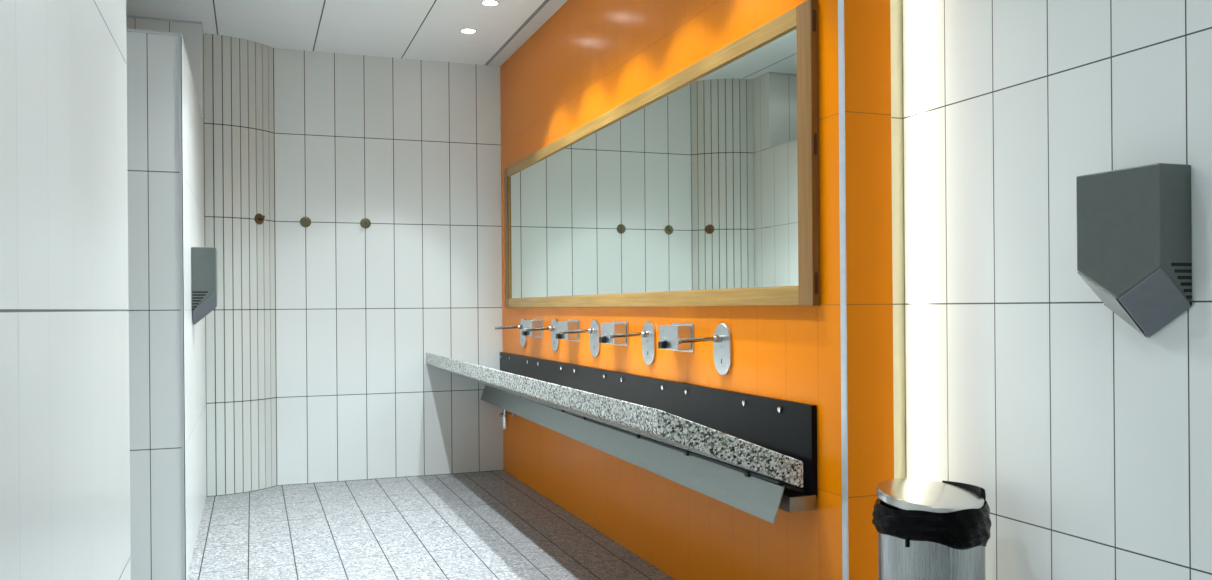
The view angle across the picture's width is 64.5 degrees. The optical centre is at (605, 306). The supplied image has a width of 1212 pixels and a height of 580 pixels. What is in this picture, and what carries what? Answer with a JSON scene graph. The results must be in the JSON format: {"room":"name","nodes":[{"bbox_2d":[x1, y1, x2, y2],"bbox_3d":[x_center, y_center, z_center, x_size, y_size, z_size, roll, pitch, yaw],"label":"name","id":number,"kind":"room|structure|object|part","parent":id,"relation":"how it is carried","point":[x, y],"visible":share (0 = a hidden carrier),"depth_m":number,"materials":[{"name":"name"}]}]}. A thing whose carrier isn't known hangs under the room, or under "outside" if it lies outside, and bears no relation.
{"room":"public restroom","nodes":[
{"label":"public restroom","id":0,"kind":"room"},
{"bbox_2d":[0,0,130,579],"bbox_3d":[-0.393,-0.288,0.069,0.120,2.980,4.800,0,0,-20],"label":"wall","id":1,"kind":"structure","parent":0,"point":[65,423],"depth_m":1.53,"materials":[{"name":"white tile"}]},
{"bbox_2d":[126,32,186,579],"bbox_3d":[-2.620,0.022,3.953,1.617,2.395,0.100,0,0,-20],"label":"wall","id":2,"kind":"structure","parent":0,"point":[152,59],"depth_m":4.15,"materials":[{"name":"white tile"}]},
{"bbox_2d":[126,28,201,114],"bbox_3d":[-2.935,-1.179,4.784,1.620,0.012,1.879,0,0,-20],"label":"trim","id":3,"kind":"structure","parent":2,"relation":"on","point":[127,30],"depth_m":4.17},
{"bbox_2d":[178,36,185,579],"bbox_3d":[-1.849,0.016,4.189,0.013,2.395,0.016,0,0,-20],"label":"trim","id":4,"kind":"structure","parent":2,"relation":"attached to","point":[179,37],"depth_m":4.18,"materials":[{"name":"grey metal"}]},
{"bbox_2d":[126,17,205,501],"bbox_3d":[-3.271,-0.265,5.712,1.617,2.980,0.100,0,0,-20],"label":"wall","id":5,"kind":"structure","parent":0,"point":[191,32],"depth_m":5.93,"materials":[{"name":"white tile"}]},
{"bbox_2d":[182,32,206,575],"bbox_3d":[-2.316,-0.273,5.315,0.100,2.980,2.245,0,0,-20],"label":"wall","id":6,"kind":"structure","parent":0,"point":[192,117],"depth_m":4.89,"materials":[{"name":"white tile"}]},
{"bbox_2d":[191,247,217,324],"bbox_3d":[-2.045,-0.103,4.895,0.113,0.390,0.231,0,0,-20],"label":"dryer","id":7,"kind":"object","parent":6,"relation":"attached to","point":[203,259],"visible":1,"depth_m":4.79,"materials":[{"name":"grey plastic"}]},
{"bbox_3d":[-2.025,0.013,4.840,0.108,0.158,0.112,0,0,-20],"label":"underside panel","id":8,"kind":"part","parent":7,"relation":"part of","materials":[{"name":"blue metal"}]},
{"bbox_2d":[203,33,276,496],"bbox_3d":[-2.396,-0.272,6.334,0.070,2.980,0.484,0,0,41],"label":"wall","id":9,"kind":"structure","parent":0,"point":[237,72],"depth_m":6.29,"materials":[{"name":"tile"}]},
{"bbox_2d":[126,15,203,34],"bbox_3d":[-2.823,-1.752,5.943,0.606,0.012,0.256,0,0,-20],"label":"trim","id":10,"kind":"structure","parent":9,"relation":"attached to","point":[126,15],"depth_m":5.87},
{"bbox_2d":[255,213,264,224],"bbox_3d":[-2.287,-0.586,6.379,0.056,0.074,0.074,0,0,30],"label":"coat hook","id":11,"kind":"object","parent":9,"relation":"attached to","point":[259,218],"visible":1,"depth_m":6.38,"materials":[{"name":"brown metal"}]},
{"bbox_2d":[126,0,547,64],"bbox_3d":[-0.793,-1.825,2.223,4.077,0.100,9.310,0,0,-20],"label":"ceiling","id":12,"kind":"structure","parent":0,"point":[429,30],"depth_m":5.96,"materials":[{"name":"paint"}]},
{"bbox_2d":[460,28,476,32],"bbox_3d":[-0.883,-1.772,6.160,0.104,0.005,0.104,0,0,-20],"label":"recessed light","id":13,"kind":"object","parent":12,"relation":"in","point":[464,30],"visible":1,"depth_m":6.15,"materials":[{"name":"white"}]},
{"bbox_2d":[481,0,498,5],"bbox_3d":[-0.676,-1.773,5.597,0.104,0.005,0.104,0,0,-20],"label":"recessed light","id":14,"kind":"object","parent":12,"relation":"in","point":[484,2],"visible":1,"depth_m":5.59,"materials":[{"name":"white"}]},
{"bbox_2d":[273,48,502,485],"bbox_3d":[-1.778,-0.277,6.763,2.113,2.980,0.100,0,0,-20],"label":"wall","id":15,"kind":"structure","parent":0,"point":[411,148],"depth_m":6.79,"materials":[{"name":"white tile"}]},
{"bbox_2d":[300,217,310,226],"bbox_3d":[-2.057,-0.585,6.578,0.074,0.074,0.056,0,0,-20],"label":"coat hook","id":16,"kind":"object","parent":15,"relation":"attached to","point":[305,221],"visible":1,"depth_m":6.60,"materials":[{"name":"gold metal"}]},
{"bbox_2d":[360,218,370,228],"bbox_3d":[-1.680,-0.588,6.717,0.074,0.074,0.056,0,0,-20],"label":"coat hook","id":17,"kind":"object","parent":15,"relation":"attached to","point":[365,223],"visible":1,"depth_m":6.74,"materials":[{"name":"gold metal"}]},
{"bbox_2d":[187,470,673,579],"bbox_3d":[-0.768,1.255,2.223,4.077,0.100,9.310,0,0,-20],"label":"floor","id":18,"kind":"structure","parent":0,"point":[487,525],"depth_m":5.06,"materials":[{"name":"tile"}]},
{"bbox_2d":[876,478,985,579],"bbox_3d":[0.897,0.842,2.646,0.292,0.698,0.311,0,0,22],"label":"waste bin","id":19,"kind":"object","parent":18,"relation":"on","point":[923,560],"visible":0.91,"depth_m":2.56,"materials":[{"name":"metal"}]},
{"bbox_3d":[0.891,0.520,2.643,0.284,0.030,0.284,1,6,-20],"label":"lid","id":20,"kind":"part","parent":19,"relation":"part of","materials":[{"name":"metal"}]},
{"bbox_2d":[872,498,991,549],"bbox_3d":[0.889,0.588,2.643,0.298,0.120,0.312,0,0,-20],"label":"liner","id":21,"kind":"object","parent":19,"relation":"in","point":[964,529],"visible":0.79,"depth_m":2.52,"materials":[{"name":"black plastic"}]},
{"bbox_2d":[500,0,840,579],"bbox_3d":[0.009,-0.291,5.115,0.100,2.980,4.430,0,0,-20],"label":"wall","id":22,"kind":"structure","parent":0,"point":[589,58],"depth_m":4.23,"materials":[{"name":"paint"}]},
{"bbox_2d":[495,318,526,347],"bbox_3d":[-0.649,0.177,6.475,0.201,0.202,0.138,0,0,-20],"label":"tap","id":23,"kind":"object","parent":22,"relation":"attached to","point":[523,339],"visible":0.91,"depth_m":6.48,"materials":[{"name":"metal"}]},
{"bbox_3d":[-0.661,0.139,6.470,0.166,0.022,0.017,0,0,-20],"label":"spout","id":24,"kind":"part","parent":23,"relation":"part of","materials":[{"name":"metal"}]},
{"bbox_3d":[-0.560,0.176,6.507,0.012,0.202,0.138,0,0,-20],"label":"oval plate","id":25,"kind":"part","parent":23,"relation":"part of","materials":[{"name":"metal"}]},
{"bbox_2d":[486,0,567,66],"bbox_3d":[-0.085,-1.778,5.041,0.098,0.006,4.308,0,0,-20],"label":"trim","id":26,"kind":"structure","parent":22,"relation":"attached to","point":[551,6],"depth_m":6.17,"materials":[{"name":"paint"}]},
{"bbox_2d":[522,318,542,337],"bbox_3d":[-0.480,0.137,6.169,0.094,0.122,0.212,0,0,-20],"label":"soap dispenser","id":27,"kind":"object","parent":22,"relation":"attached to","point":[535,323],"visible":0.77,"depth_m":6.09,"materials":[{"name":"metal"}]},
{"bbox_3d":[-0.438,0.136,6.185,0.005,0.122,0.212,0,0,-20],"label":"plate","id":28,"kind":"part","parent":27,"relation":"part of","materials":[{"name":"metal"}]},
{"bbox_2d":[524,319,558,351],"bbox_3d":[-0.397,0.172,5.792,0.201,0.202,0.138,0,0,-20],"label":"tap","id":29,"kind":"object","parent":22,"relation":"attached to","point":[553,328],"visible":0.95,"depth_m":5.80,"materials":[{"name":"metal"}]},
{"bbox_3d":[-0.409,0.134,5.787,0.166,0.022,0.017,0,0,-20],"label":"spout","id":30,"kind":"part","parent":29,"relation":"part of","materials":[{"name":"metal"}]},
{"bbox_3d":[-0.309,0.171,5.824,0.012,0.202,0.138,0,0,-20],"label":"oval plate","id":31,"kind":"part","parent":29,"relation":"part of","materials":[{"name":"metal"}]},
{"bbox_2d":[556,320,579,341],"bbox_3d":[-0.227,0.135,5.482,0.094,0.122,0.212,0,0,-20],"label":"soap dispenser","id":32,"kind":"object","parent":22,"relation":"attached to","point":[569,324],"visible":0.91,"depth_m":5.41,"materials":[{"name":"metal"}]},
{"bbox_3d":[-0.184,0.134,5.497,0.005,0.122,0.212,0,0,-20],"label":"plate","id":33,"kind":"part","parent":32,"relation":"part of","materials":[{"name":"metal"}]},
{"bbox_2d":[560,320,599,356],"bbox_3d":[-0.147,0.170,5.114,0.201,0.202,0.138,0,0,-20],"label":"tap","id":34,"kind":"object","parent":22,"relation":"attached to","point":[594,330],"visible":1,"depth_m":5.12,"materials":[{"name":"metal"}]},
{"bbox_3d":[-0.159,0.132,5.110,0.166,0.022,0.017,0,0,-20],"label":"spout","id":35,"kind":"part","parent":34,"relation":"part of","materials":[{"name":"metal"}]},
{"bbox_3d":[-0.059,0.169,5.147,0.012,0.202,0.138,0,0,-20],"label":"oval plate","id":36,"kind":"part","parent":34,"relation":"part of","materials":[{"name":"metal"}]},
{"bbox_2d":[599,321,627,345],"bbox_3d":[0.028,0.133,4.790,0.094,0.122,0.212,0,0,-20],"label":"soap dispenser","id":37,"kind":"object","parent":22,"relation":"attached to","point":[616,327],"visible":1,"depth_m":4.72,"materials":[{"name":"metal"}]},
{"bbox_3d":[0.070,0.132,4.806,0.005,0.122,0.212,0,0,-20],"label":"plate","id":38,"kind":"part","parent":37,"relation":"part of","materials":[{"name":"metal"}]},
{"bbox_2d":[609,321,655,364],"bbox_3d":[0.110,0.168,4.415,0.201,0.202,0.138,0,0,-20],"label":"tap","id":39,"kind":"object","parent":22,"relation":"attached to","point":[648,335],"visible":1,"depth_m":4.42,"materials":[{"name":"metal"}]},
{"bbox_3d":[0.099,0.130,4.411,0.166,0.022,0.017,0,0,-20],"label":"spout","id":40,"kind":"part","parent":39,"relation":"part of","materials":[{"name":"metal"}]},
{"bbox_3d":[0.199,0.167,4.448,0.012,0.202,0.138,0,0,-20],"label":"oval plate","id":41,"kind":"part","parent":39,"relation":"part of","materials":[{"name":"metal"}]},
{"bbox_2d":[481,385,815,523],"bbox_3d":[-0.116,0.625,5.076,0.160,0.152,4.205,0,0,-20],"label":"under-counter panel","id":42,"kind":"object","parent":22,"relation":"attached to","point":[761,496],"visible":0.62,"depth_m":3.84,"materials":[{"name":"grey metal"}]},
{"bbox_2d":[499,410,514,428],"bbox_3d":[-0.684,0.752,6.702,0.118,0.185,0.178,0,0,-20],"label":"trap","id":43,"kind":"object","parent":42,"relation":"attached to","point":[505,419],"visible":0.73,"depth_m":6.62,"materials":[{"name":"silver metal"}]},
{"bbox_2d":[426,353,802,487],"bbox_3d":[-0.325,0.458,5.002,0.512,0.278,4.204,0,0,-20],"label":"countertop","id":44,"kind":"structure","parent":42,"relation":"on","point":[652,423],"depth_m":3.16,"materials":[{"name":"grey stone"}]},
{"bbox_3d":[-0.114,0.596,5.094,0.100,0.048,4.171,0,0,-20],"label":"support rail","id":45,"kind":"part","parent":42,"relation":"part of","materials":[{"name":"grey metal"}]},
{"bbox_2d":[500,352,817,495],"bbox_3d":[-0.051,0.476,5.102,0.032,0.298,4.203,0,0,-20],"label":"panel","id":46,"kind":"object","parent":22,"relation":"attached to","point":[785,427],"visible":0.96,"depth_m":3.80,"materials":[{"name":"black metal"}]},
{"bbox_2d":[504,0,819,307],"bbox_3d":[-0.017,-0.496,4.993,0.029,0.993,4.022,0,0,-20],"label":"wall mirror","id":47,"kind":"object","parent":22,"relation":"attached to","point":[701,187],"visible":1,"depth_m":3.99,"materials":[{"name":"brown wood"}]},
{"bbox_3d":[-0.021,-0.960,4.993,0.028,0.062,3.845,0,0,-20],"label":"rail","id":48,"kind":"part","parent":47,"relation":"part of","materials":[{"name":"brown wood"}]},
{"bbox_3d":[-0.013,-0.031,4.993,0.028,0.062,3.845,0,0,-20],"label":"rail","id":49,"kind":"part","parent":47,"relation":"part of","materials":[{"name":"brown wood"}]},
{"bbox_2d":[658,323,693,352],"bbox_3d":[0.287,0.131,4.089,0.094,0.122,0.212,0,0,-20],"label":"soap dispenser","id":50,"kind":"object","parent":22,"relation":"attached to","point":[668,334],"visible":0.98,"depth_m":4.03,"materials":[{"name":"metal"}]},
{"bbox_3d":[0.329,0.130,4.105,0.005,0.122,0.212,0,0,-20],"label":"plate","id":51,"kind":"part","parent":50,"relation":"part of","materials":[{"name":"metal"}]},
{"bbox_2d":[676,323,731,374],"bbox_3d":[0.368,0.166,3.716,0.201,0.202,0.138,0,0,-20],"label":"tap","id":52,"kind":"object","parent":22,"relation":"attached to","point":[722,338],"visible":1,"depth_m":3.72,"materials":[{"name":"metal"}]},
{"bbox_3d":[0.356,0.127,3.712,0.166,0.022,0.017,0,0,-20],"label":"spout","id":53,"kind":"part","parent":52,"relation":"part of","materials":[{"name":"metal"}]},
{"bbox_3d":[0.456,0.165,3.749,0.012,0.202,0.138,0,0,-20],"label":"oval plate","id":54,"kind":"part","parent":52,"relation":"part of","materials":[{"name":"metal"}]},
{"bbox_2d":[838,0,848,579],"bbox_3d":[0.738,-0.297,2.992,0.004,2.980,0.030,0,0,-20],"label":"trim","id":55,"kind":"structure","parent":22,"relation":"attached to","point":[841,63],"depth_m":2.99,"materials":[{"name":"metal"}]},
{"bbox_2d":[836,0,893,579],"bbox_3d":[0.818,-0.298,3.031,0.175,2.980,0.040,0,0,-20],"label":"wall pier","id":56,"kind":"object","parent":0,"point":[867,24],"visible":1,"depth_m":3.01,"materials":[{"name":"orange paint"}]},
{"bbox_2d":[890,0,905,478],"bbox_3d":[0.957,-0.299,3.154,0.172,2.980,0.104,0,0,-20],"label":"wall","id":57,"kind":"structure","parent":0,"point":[895,5],"depth_m":3.09,"materials":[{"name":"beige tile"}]},
{"bbox_2d":[902,0,1211,579],"bbox_3d":[1.835,-0.306,0.877,0.100,2.980,4.776,0,0,-20],"label":"wall","id":58,"kind":"structure","parent":0,"point":[1087,436],"depth_m":2.53,"materials":[{"name":"white tile"}]},
{"bbox_2d":[1076,163,1191,336],"bbox_3d":[1.227,-0.123,2.239,0.099,0.390,0.231,0,0,-20],"label":"dryer","id":59,"kind":"object","parent":58,"relation":"attached to","point":[1134,233],"visible":1,"depth_m":2.18,"materials":[{"name":"grey plastic"}]},
{"bbox_3d":[1.208,-0.007,2.294,0.095,0.158,0.112,0,0,-20],"label":"underside panel","id":60,"kind":"part","parent":59,"relation":"part of","materials":[{"name":"grey metal"}]},
{"bbox_3d":[1.249,-0.007,2.184,0.095,0.158,0.112,0,0,-20],"label":"underside panel","id":61,"kind":"part","parent":59,"relation":"part of","materials":[{"name":"grey metal"}]}
]}

